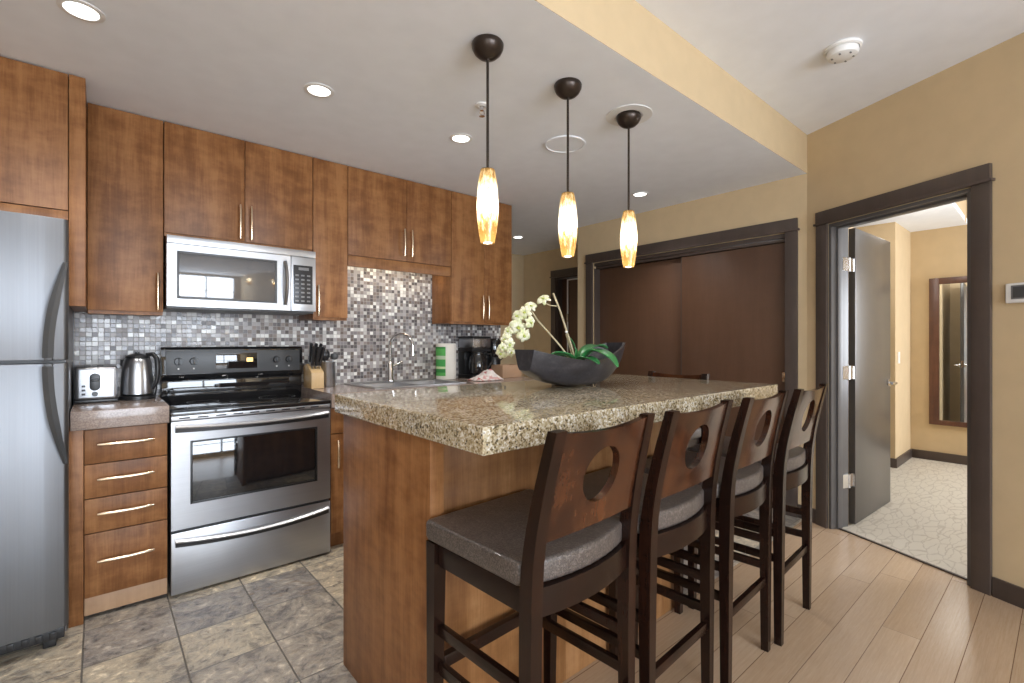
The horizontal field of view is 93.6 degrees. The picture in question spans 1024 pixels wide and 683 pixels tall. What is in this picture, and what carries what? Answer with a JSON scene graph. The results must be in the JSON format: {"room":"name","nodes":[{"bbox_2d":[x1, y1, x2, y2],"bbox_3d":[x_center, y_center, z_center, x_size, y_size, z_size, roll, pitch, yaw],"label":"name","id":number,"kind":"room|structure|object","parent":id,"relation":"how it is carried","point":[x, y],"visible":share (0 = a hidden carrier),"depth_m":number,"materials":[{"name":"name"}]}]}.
{"room":"kitchen","nodes":[
{"label":"kitchen","id":0,"kind":"room"},
{"bbox_2d":[0,507,801,682],"bbox_3d":[-0.892,1.280,3.337,6.200,0.060,3.778,0,0,-41],"label":"floor","id":1,"kind":"structure","parent":0,"point":[283,623],"depth_m":2.04,"materials":[{"name":"tile"}]},
{"bbox_2d":[0,210,72,654],"bbox_3d":[-2.330,0.374,1.977,0.770,1.752,0.804,0,0,-41],"label":"refrigerator","id":2,"kind":"object","parent":1,"relation":"on","point":[36,315],"visible":0.98,"depth_m":1.90,"materials":[{"name":"grey metal"}]},
{"bbox_2d":[68,423,166,627],"bbox_3d":[-1.987,0.821,2.430,0.354,0.858,0.620,0,0,-41],"label":"base cabinet","id":3,"kind":"object","parent":1,"relation":"on","point":[118,475],"visible":0.96,"depth_m":2.22,"materials":[{"name":"brown wood"}]},
{"bbox_2d":[70,395,168,430],"bbox_3d":[-1.982,0.349,2.433,0.352,0.083,0.603,0,0,-41],"label":"countertop","id":4,"kind":"structure","parent":3,"relation":"on","point":[120,413],"depth_m":2.23,"materials":[{"name":"brown stone"}]},
{"bbox_2d":[74,365,117,403],"bbox_3d":[-2.149,0.215,2.488,0.168,0.183,0.231,0,0,-41],"label":"toaster","id":5,"kind":"object","parent":4,"relation":"on","point":[93,383],"visible":1,"depth_m":2.42,"materials":[{"name":"metal"}]},
{"bbox_2d":[118,352,159,399],"bbox_3d":[-2.033,0.181,2.622,0.178,0.251,0.246,0,0,-41],"label":"kettle","id":6,"kind":"object","parent":4,"relation":"on","point":[138,382],"visible":1,"depth_m":2.54,"materials":[{"name":"silver metal"}]},
{"bbox_2d":[159,346,330,595],"bbox_3d":[-1.536,0.641,2.785,0.773,1.218,0.634,0,0,-41],"label":"range","id":7,"kind":"object","parent":1,"relation":"on","point":[248,452],"visible":0.98,"depth_m":2.61,"materials":[{"name":"grey metal"}]},
{"bbox_2d":[166,393,330,416],"bbox_3d":[-1.535,0.355,2.784,0.773,0.022,0.547,0,0,-41],"label":"cooktop","id":8,"kind":"object","parent":7,"relation":"in","point":[221,405],"depth_m":2.71,"materials":[{"name":"black glass"}]},
{"bbox_2d":[328,407,342,546],"bbox_3d":[-0.581,0.821,3.640,1.773,0.858,0.620,0,0,-41],"label":"base cabinet","id":9,"kind":"object","parent":1,"relation":"on","point":[336,419],"visible":0.12,"depth_m":2.88,"materials":[{"name":"brown wood"}]},
{"bbox_2d":[301,377,533,407],"bbox_3d":[-0.583,0.349,3.639,1.778,0.083,0.601,0,0,-41],"label":"countertop","id":10,"kind":"structure","parent":9,"relation":"on","point":[328,393],"depth_m":3.15,"materials":[{"name":"brown stone"}]},
{"bbox_2d":[304,364,323,388],"bbox_3d":[-1.317,0.228,3.194,0.080,0.158,0.160,0,0,-41],"label":"knife block","id":11,"kind":"object","parent":10,"relation":"on","point":[313,378],"visible":0.81,"depth_m":3.15,"materials":[{"name":"brown wood"}]},
{"bbox_2d":[308,343,312,364],"bbox_3d":[-1.325,0.091,3.164,0.020,0.165,0.079,0,0,-35],"label":"kitchen knife","id":12,"kind":"object","parent":11,"relation":"in","point":[311,344],"visible":0.79,"depth_m":3.15,"materials":[{"name":"black plastic"}]},
{"bbox_2d":[310,346,314,368],"bbox_3d":[-1.297,0.114,3.133,0.020,0.165,0.079,0,0,-35],"label":"kitchen knife","id":13,"kind":"object","parent":11,"relation":"in","point":[313,347],"visible":0.99,"depth_m":3.12,"materials":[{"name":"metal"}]},
{"bbox_2d":[314,343,317,362],"bbox_3d":[-1.304,0.092,3.179,0.018,0.164,0.084,0,0,-41],"label":"kitchen knife","id":14,"kind":"object","parent":11,"relation":"in","point":[316,344],"visible":0.44,"depth_m":3.16,"materials":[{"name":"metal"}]},
{"bbox_2d":[314,347,319,368],"bbox_3d":[-1.277,0.115,3.147,0.018,0.164,0.084,0,0,-41],"label":"kitchen knife","id":15,"kind":"object","parent":11,"relation":"in","point":[318,348],"visible":1,"depth_m":3.13,"materials":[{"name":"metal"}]},
{"bbox_2d":[318,347,324,368],"bbox_3d":[-1.257,0.116,3.162,0.091,0.162,0.020,0,0,45],"label":"kitchen knife","id":16,"kind":"object","parent":11,"relation":"in","point":[323,348],"visible":1,"depth_m":3.15,"materials":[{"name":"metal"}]},
{"bbox_2d":[321,361,335,386],"bbox_3d":[-1.254,0.223,3.274,0.104,0.169,0.104,0,0,-41],"label":"utensil crock","id":17,"kind":"object","parent":10,"relation":"on","point":[328,367],"visible":0.67,"depth_m":3.23,"materials":[{"name":"metal"}]},
{"bbox_2d":[322,349,329,361],"bbox_3d":[-1.269,0.169,3.251,0.072,0.238,0.072,0,0,-41],"label":"spatula","id":18,"kind":"object","parent":17,"relation":"in","point":[326,355],"visible":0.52,"depth_m":3.23,"materials":[{"name":"black plastic"}]},
{"bbox_2d":[330,353,338,361],"bbox_3d":[-1.219,0.183,3.302,0.053,0.212,0.054,0,0,9],"label":"serving spoon","id":19,"kind":"object","parent":17,"relation":"in","point":[334,356],"visible":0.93,"depth_m":3.29,"materials":[{"name":"metal"}]},
{"bbox_2d":[386,332,414,380],"bbox_3d":[-0.843,0.116,3.615,0.134,0.370,0.231,0,0,-41],"label":"faucet","id":20,"kind":"object","parent":10,"relation":"on","point":[390,365],"visible":1,"depth_m":3.63,"materials":[{"name":"silver metal"}]},
{"bbox_2d":[344,378,465,388],"bbox_3d":[-0.776,0.388,3.520,0.719,0.174,0.512,0,0,-41],"label":"sink","id":21,"kind":"object","parent":10,"relation":"in","point":[427,381],"visible":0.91,"depth_m":3.54,"materials":[{"name":"metal"}]},
{"bbox_2d":[359,382,410,387],"bbox_3d":[-0.881,0.390,3.375,0.297,0.170,0.355,0,0,-41],"label":"basin","id":22,"kind":"object","parent":21,"relation":"in","point":[377,384],"depth_m":3.52,"materials":[{"name":"metal"}]},
{"bbox_2d":[405,380,453,384],"bbox_3d":[-0.623,0.390,3.597,0.312,0.170,0.355,0,0,-41],"label":"basin","id":23,"kind":"object","parent":21,"relation":"in","point":[419,382],"depth_m":3.74,"materials":[{"name":"metal"}]},
{"bbox_2d":[436,343,455,379],"bbox_3d":[-0.541,0.162,3.947,0.166,0.291,0.164,0,0,-41],"label":"paper towel roll","id":24,"kind":"object","parent":10,"relation":"on","point":[445,352],"visible":0.96,"depth_m":3.88,"materials":[{"name":"white paper"}]},
{"bbox_2d":[458,336,492,377],"bbox_3d":[-0.304,0.132,4.108,0.218,0.351,0.235,0,0,-41],"label":"coffee maker","id":25,"kind":"object","parent":10,"relation":"on","point":[472,361],"visible":0.94,"depth_m":4.04,"materials":[{"name":"black plastic"}]},
{"bbox_2d":[468,369,502,380],"bbox_3d":[-0.205,0.262,3.834,0.264,0.091,0.194,0,0,-41],"label":"dish towel","id":26,"kind":"object","parent":10,"relation":"on","point":[486,375],"visible":1,"depth_m":3.79,"materials":[{"name":"white fabric"}]},
{"bbox_2d":[487,338,502,369],"bbox_3d":[-0.147,0.140,4.285,0.158,0.334,0.128,0,0,3],"label":"countertop appliance","id":27,"kind":"object","parent":10,"relation":"on","point":[494,342],"visible":0.45,"depth_m":4.23,"materials":[{"name":"black plastic"}]},
{"bbox_2d":[491,364,520,377],"bbox_3d":[-0.050,0.254,4.151,0.210,0.107,0.158,0,0,-41],"label":"wooden box","id":28,"kind":"object","parent":10,"relation":"on","point":[503,370],"visible":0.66,"depth_m":4.08,"materials":[{"name":"brown wood"}]},
{"bbox_2d":[343,415,673,682],"bbox_3d":[0.068,0.763,2.060,1.350,0.974,0.642,0,0,-41],"label":"kitchen island","id":29,"kind":"object","parent":1,"relation":"on","point":[394,481],"visible":0.37,"depth_m":1.57,"materials":[{"name":"brown wood"}]},
{"bbox_2d":[335,374,777,455],"bbox_3d":[0.292,0.240,2.088,1.773,0.070,0.953,0,0,-41],"label":"island countertop","id":30,"kind":"structure","parent":29,"relation":"on","point":[485,419],"depth_m":1.62,"materials":[{"name":"stone"}]},
{"bbox_2d":[515,342,625,384],"bbox_3d":[0.293,0.104,2.270,0.635,0.198,0.268,0,0,-41],"label":"bowl","id":31,"kind":"object","parent":30,"relation":"on","point":[540,366],"visible":0.9,"depth_m":2.11,"materials":[{"name":"black ceramic"}]},
{"bbox_2d":[495,293,618,366],"bbox_3d":[0.232,-0.028,2.211,0.558,0.407,0.288,0,0,-19],"label":"potted orchid","id":32,"kind":"object","parent":31,"relation":"in","point":[516,326],"visible":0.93,"depth_m":2.22,"materials":[{"name":"white plant"}]},
{"bbox_2d":[648,371,708,554],"bbox_3d":[0.860,0.721,2.851,0.481,1.058,0.420,0,0,-41],"label":"bar stool","id":33,"kind":"object","parent":1,"relation":"on","point":[696,438],"visible":0.05,"depth_m":2.85,"materials":[{"name":"brown wood"}]},
{"bbox_2d":[0,0,966,255],"bbox_3d":[0.075,-1.210,3.784,8.250,0.060,4.360,0,0,-41],"label":"ceiling","id":34,"kind":"structure","parent":0,"point":[405,77],"depth_m":2.30,"materials":[{"name":"white paint"}]},
{"bbox_2d":[56,0,105,22],"bbox_3d":[-1.532,-1.177,1.711,0.132,0.006,0.132,0,0,-41],"label":"recessed light","id":35,"kind":"object","parent":34,"relation":"in","point":[79,9],"visible":1,"depth_m":1.71,"materials":[{"name":"white plastic"}]},
{"bbox_2d":[304,83,333,97],"bbox_3d":[-0.905,-1.177,2.257,0.132,0.006,0.132,0,0,-41],"label":"recessed light","id":36,"kind":"object","parent":34,"relation":"in","point":[319,90],"visible":1,"depth_m":2.25,"materials":[{"name":"white plastic"}]},
{"bbox_2d":[450,133,471,142],"bbox_3d":[-0.296,-1.177,2.789,0.132,0.006,0.132,0,0,-41],"label":"recessed light","id":37,"kind":"object","parent":34,"relation":"in","point":[458,137],"visible":1,"depth_m":2.79,"materials":[{"name":"white plastic"}]},
{"bbox_2d":[475,102,485,117],"bbox_3d":[-0.150,-1.151,2.400,0.072,0.056,0.072,0,0,-41],"label":"sprinkler","id":38,"kind":"object","parent":34,"relation":"attached to","point":[481,106],"visible":0.92,"depth_m":2.39,"materials":[{"name":"white plastic"}]},
{"bbox_2d":[471,34,503,244],"bbox_3d":[-0.096,-0.783,1.903,0.128,0.792,0.128,0,0,-41],"label":"pendant lamp","id":39,"kind":"object","parent":34,"relation":"hanging from","point":[487,48],"visible":1,"depth_m":1.87,"materials":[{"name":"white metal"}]},
{"bbox_2d":[545,135,585,152],"bbox_3d":[0.316,-1.176,2.874,0.244,0.008,0.244,0,0,-41],"label":"ceiling speaker","id":40,"kind":"object","parent":34,"relation":"attached to","point":[558,144],"visible":0.97,"depth_m":2.87},
{"bbox_2d":[554,77,581,257],"bbox_3d":[0.256,-0.783,2.206,0.128,0.792,0.128,0,0,-41],"label":"pendant lamp","id":41,"kind":"object","parent":34,"relation":"hanging from","point":[567,88],"visible":1,"depth_m":2.17,"materials":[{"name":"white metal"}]},
{"bbox_2d":[616,110,640,267],"bbox_3d":[0.609,-0.783,2.509,0.128,0.792,0.128,0,0,-41],"label":"pendant lamp","id":42,"kind":"object","parent":34,"relation":"hanging from","point":[628,119],"visible":1,"depth_m":2.48,"materials":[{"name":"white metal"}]},
{"bbox_2d":[606,104,651,125],"bbox_3d":[0.610,-1.177,2.510,0.236,0.004,0.236,0,0,-41],"label":"ceiling plate","id":43,"kind":"object","parent":34,"relation":"attached to","point":[646,111],"visible":0.73,"depth_m":2.47,"materials":[{"name":"white plastic"}]},
{"bbox_2d":[632,191,648,196],"bbox_3d":[1.024,-1.177,3.848,0.132,0.006,0.132,0,0,-41],"label":"recessed light","id":44,"kind":"object","parent":34,"relation":"in","point":[636,194],"visible":1,"depth_m":3.85,"materials":[{"name":"white plastic"}]},
{"bbox_2d":[501,254,523,376],"bbox_3d":[-0.467,0.035,6.162,1.870,2.430,0.150,0,0,-41],"label":"wall","id":45,"kind":"structure","parent":0,"point":[517,260],"depth_m":6.52,"materials":[{"name":"beige paint"}]},
{"bbox_2d":[524,245,577,376],"bbox_3d":[0.735,0.035,6.068,0.170,2.430,1.559,0,0,-41],"label":"wall","id":46,"kind":"structure","parent":0,"point":[538,267],"depth_m":6.34,"materials":[{"name":"beige paint"}]},
{"bbox_2d":[550,267,577,354],"bbox_3d":[0.822,0.172,5.814,0.030,2.155,1.006,0,0,-41],"label":"door frame","id":47,"kind":"structure","parent":46,"relation":"attached to","point":[569,271],"depth_m":6.13,"materials":[{"name":"paint"}]},
{"bbox_2d":[556,275,577,356],"bbox_3d":[0.897,0.215,5.880,0.168,2.070,0.823,0,0,-41],"label":"door","id":48,"kind":"structure","parent":46,"relation":"in","point":[566,286],"depth_m":6.09,"materials":[{"name":"paint"}]},
{"bbox_2d":[535,0,806,172],"bbox_3d":[0.004,-1.315,1.665,5.378,0.269,0.102,0,0,-41],"label":"wall","id":49,"kind":"structure","parent":0,"point":[626,27],"depth_m":2.29,"materials":[{"name":"beige paint"}]},
{"bbox_2d":[578,174,806,504],"bbox_3d":[1.693,0.035,4.452,0.826,2.430,2.141,0,0,-41],"label":"wall","id":50,"kind":"structure","parent":0,"point":[783,199],"depth_m":3.82,"materials":[{"name":"beige paint"}]},
{"bbox_2d":[600,258,680,375],"bbox_3d":[1.226,0.257,4.505,0.032,1.963,0.991,0,0,-41],"label":"door","id":51,"kind":"structure","parent":50,"relation":"in","point":[640,305],"depth_m":4.47,"materials":[{"name":"brown wood"}]},
{"bbox_2d":[594,234,784,344],"bbox_3d":[1.451,0.233,4.197,0.123,2.034,1.779,0,0,-41],"label":"trim","id":52,"kind":"structure","parent":50,"relation":"attached to","point":[780,238],"depth_m":4.20,"materials":[{"name":"paint"}]},
{"bbox_2d":[584,218,799,517],"bbox_3d":[1.388,0.186,4.150,0.030,2.128,1.975,0,0,-41],"label":"door frame","id":53,"kind":"structure","parent":50,"relation":"attached to","point":[789,227],"depth_m":3.53,"materials":[{"name":"paint"}]},
{"bbox_2d":[681,243,784,500],"bbox_3d":[1.739,0.257,3.836,0.052,1.963,0.846,0,0,-41],"label":"door","id":54,"kind":"structure","parent":50,"relation":"in","point":[733,301],"depth_m":3.79,"materials":[{"name":"paint"}]},
{"bbox_2d":[562,521,1023,682],"bbox_3d":[1.850,1.280,-0.438,5.433,0.060,5.522,0,0,-41],"label":"floor","id":55,"kind":"structure","parent":0,"point":[877,613],"depth_m":2.09,"materials":[{"name":"brown wood"}]},
{"bbox_2d":[426,412,654,682],"bbox_3d":[0.074,0.721,1.319,0.420,1.058,0.481,0,0,-44],"label":"bar stool","id":56,"kind":"object","parent":55,"relation":"on","point":[545,550],"visible":1,"depth_m":1.22,"materials":[{"name":"brown wood"}]},
{"bbox_2d":[543,399,732,682],"bbox_3d":[0.419,0.721,1.616,0.420,1.058,0.481,0,0,-44],"label":"bar stool","id":57,"kind":"object","parent":55,"relation":"on","point":[675,511],"visible":0.79,"depth_m":1.48,"materials":[{"name":"brown wood"}]},
{"bbox_2d":[635,390,788,682],"bbox_3d":[0.783,0.721,1.929,0.420,1.058,0.481,0,0,-44],"label":"bar stool","id":58,"kind":"object","parent":55,"relation":"on","point":[744,485],"visible":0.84,"depth_m":1.77,"materials":[{"name":"brown wood"}]},
{"bbox_2d":[687,383,827,646],"bbox_3d":[1.138,0.721,2.234,0.420,1.058,0.481,0,0,-44],"label":"bar stool","id":59,"kind":"object","parent":55,"relation":"on","point":[793,464],"visible":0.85,"depth_m":2.07,"materials":[{"name":"brown wood"}]},
{"bbox_2d":[839,528,966,579],"bbox_3d":[2.288,1.246,2.852,0.016,0.008,0.800,0,0,-16],"label":"threshold","id":60,"kind":"object","parent":55,"relation":"on","point":[852,533],"visible":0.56,"depth_m":2.80,"materials":[{"name":"paint"}]},
{"bbox_2d":[635,0,1023,134],"bbox_3d":[1.809,-1.480,-0.416,5.400,0.060,5.610,0,0,-41],"label":"ceiling","id":61,"kind":"structure","parent":0,"point":[775,49],"depth_m":2.31,"materials":[{"name":"white paint"}]},
{"bbox_2d":[823,38,862,63],"bbox_3d":[1.632,-1.424,2.374,0.160,0.052,0.160,0,0,-41],"label":"smoke detector","id":62,"kind":"object","parent":61,"relation":"attached to","point":[844,50],"visible":1,"depth_m":2.34,"materials":[{"name":"white plastic"}]},
{"bbox_2d":[848,227,852,499],"bbox_3d":[2.447,-0.100,3.695,0.670,2.700,0.130,0,0,-41],"label":"wall","id":63,"kind":"structure","parent":0,"point":[850,227],"depth_m":3.78,"materials":[{"name":"beige paint"}]},
{"bbox_2d":[857,222,910,458],"bbox_3d":[3.530,-0.100,5.564,0.690,2.700,1.570,0,0,-41],"label":"wall","id":64,"kind":"structure","parent":0,"point":[899,238],"depth_m":4.86,"materials":[{"name":"beige paint"}]},
{"bbox_2d":[842,457,966,577],"bbox_3d":[3.640,1.278,2.934,4.255,0.064,5.700,0,0,-41],"label":"floor","id":65,"kind":"structure","parent":0,"point":[924,518],"depth_m":3.40,"materials":[{"name":"beige carpet"}]},
{"bbox_2d":[807,32,1023,587],"bbox_3d":[2.578,-0.100,1.911,0.150,2.700,3.100,0,0,-16],"label":"wall","id":66,"kind":"structure","parent":0,"point":[968,114],"depth_m":2.44,"materials":[{"name":"beige paint"}]},
{"bbox_2d":[812,508,815,523],"bbox_3d":[2.078,1.202,3.334,0.014,0.095,0.078,0,0,-16],"label":"baseboard","id":67,"kind":"structure","parent":66,"relation":"attached to","point":[813,510],"depth_m":3.31,"materials":[{"name":"paint"}]},
{"bbox_2d":[829,188,970,585],"bbox_3d":[2.424,0.233,3.179,0.599,2.035,1.417,0,0,21],"label":"door","id":68,"kind":"structure","parent":66,"relation":"in","point":[867,264],"depth_m":3.26,"materials":[{"name":"grey wood"}]},
{"bbox_2d":[813,163,994,595],"bbox_3d":[2.217,0.186,2.828,0.030,2.128,0.991,0,0,-16],"label":"door frame","id":69,"kind":"structure","parent":66,"relation":"attached to","point":[979,178],"depth_m":2.42,"materials":[{"name":"paint"}]},
{"bbox_2d":[992,577,1023,608],"bbox_3d":[2.647,1.202,1.381,0.014,0.095,2.044,0,0,-16],"label":"baseboard","id":70,"kind":"structure","parent":66,"relation":"attached to","point":[1003,590],"depth_m":2.30,"materials":[{"name":"paint"}]},
{"bbox_2d":[1005,282,1023,302],"bbox_3d":[2.392,-0.229,2.236,0.025,0.094,0.148,0,0,-16],"label":"thermostat","id":71,"kind":"object","parent":66,"relation":"attached to","point":[1014,292],"visible":1,"depth_m":2.27,"materials":[{"name":"white plastic"}]},
{"bbox_2d":[911,200,966,455],"bbox_3d":[5.652,-0.100,3.742,0.150,2.700,4.300,0,0,-41],"label":"wall","id":72,"kind":"structure","parent":0,"point":[940,252],"depth_m":5.10,"materials":[{"name":"beige paint"}]},
{"bbox_2d":[890,449,966,467],"bbox_3d":[4.842,1.202,4.028,0.704,0.095,5.590,0,0,-41],"label":"baseboard","id":73,"kind":"structure","parent":72,"relation":"attached to","point":[922,454],"depth_m":4.97,"materials":[{"name":"paint"}]},
{"bbox_2d":[929,276,966,427],"bbox_3d":[4.604,0.103,4.815,0.038,1.525,0.653,0,0,-41],"label":"wall mirror","id":74,"kind":"object","parent":72,"relation":"attached to","point":[948,295],"visible":0.47,"depth_m":4.95,"materials":[{"name":"brown mirror"}]},
{"bbox_2d":[955,200,965,221],"bbox_3d":[3.374,-1.315,3.852,2.900,0.269,0.083,0,0,-41],"label":"wall","id":75,"kind":"structure","parent":0,"point":[961,204],"depth_m":4.64,"materials":[{"name":"beige paint"}]},
{"bbox_3d":[-1.833,0.035,3.073,4.430,2.430,0.150,0,0,-41],"label":"wall","id":76,"kind":"structure","parent":0,"visible":0},
{"bbox_2d":[74,266,500,399],"bbox_3d":[-1.214,-0.140,3.500,2.915,0.900,0.010,0,0,-41],"label":"wall","id":77,"kind":"structure","parent":76,"relation":"attached to","point":[382,304],"depth_m":3.49,"materials":[{"name":"tile"}]},
{"bbox_2d":[0,56,86,311],"bbox_3d":[-2.413,-0.665,2.066,0.878,1.017,0.616,0,0,-41],"label":"upper cabinet","id":78,"kind":"object","parent":77,"relation":"attached to","point":[43,111],"visible":0.88,"depth_m":2.07,"materials":[{"name":"brown wood"}]},
{"bbox_2d":[73,311,73,404],"bbox_3d":[-2.333,0.090,2.534,0.039,0.520,0.014,0,0,-41],"label":"trim","id":79,"kind":"structure","parent":77,"relation":"attached to","point":[73,311],"depth_m":2.54,"materials":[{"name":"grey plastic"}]},
{"bbox_2d":[87,103,162,315],"bbox_3d":[-2.051,-0.656,2.555,0.303,1.035,0.329,0,0,-41],"label":"upper cabinet","id":80,"kind":"object","parent":77,"relation":"attached to","point":[125,149],"visible":1,"depth_m":2.45,"materials":[{"name":"brown wood"}]},
{"bbox_2d":[163,121,311,250],"bbox_3d":[-1.642,-0.870,2.907,0.769,0.608,0.329,0,0,-41],"label":"upper cabinet","id":81,"kind":"object","parent":77,"relation":"attached to","point":[216,186],"visible":0.93,"depth_m":2.77,"materials":[{"name":"brown wood"}]},
{"bbox_2d":[163,234,315,315],"bbox_3d":[-1.612,-0.366,2.869,0.756,0.384,0.424,0,0,-41],"label":"microwave","id":82,"kind":"object","parent":81,"relation":"attached to","point":[200,275],"visible":0.99,"depth_m":2.72,"materials":[{"name":"metal"}]},
{"bbox_2d":[299,157,347,320],"bbox_3d":[-1.263,-0.656,3.233,0.224,1.035,0.329,0,0,-41],"label":"upper cabinet","id":83,"kind":"object","parent":77,"relation":"attached to","point":[329,179],"visible":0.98,"depth_m":3.14,"materials":[{"name":"brown wood"}]},
{"bbox_2d":[348,166,450,276],"bbox_3d":[-0.866,-0.841,3.575,0.818,0.667,0.329,0,0,-41],"label":"upper cabinet","id":84,"kind":"object","parent":77,"relation":"attached to","point":[395,224],"visible":0.94,"depth_m":3.45,"materials":[{"name":"brown wood"}]},
{"bbox_2d":[432,191,511,325],"bbox_3d":[-0.318,-0.656,4.047,0.620,1.035,0.329,0,0,-41],"label":"upper cabinet","id":85,"kind":"object","parent":77,"relation":"attached to","point":[478,289],"visible":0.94,"depth_m":3.91,"materials":[{"name":"brown wood"}]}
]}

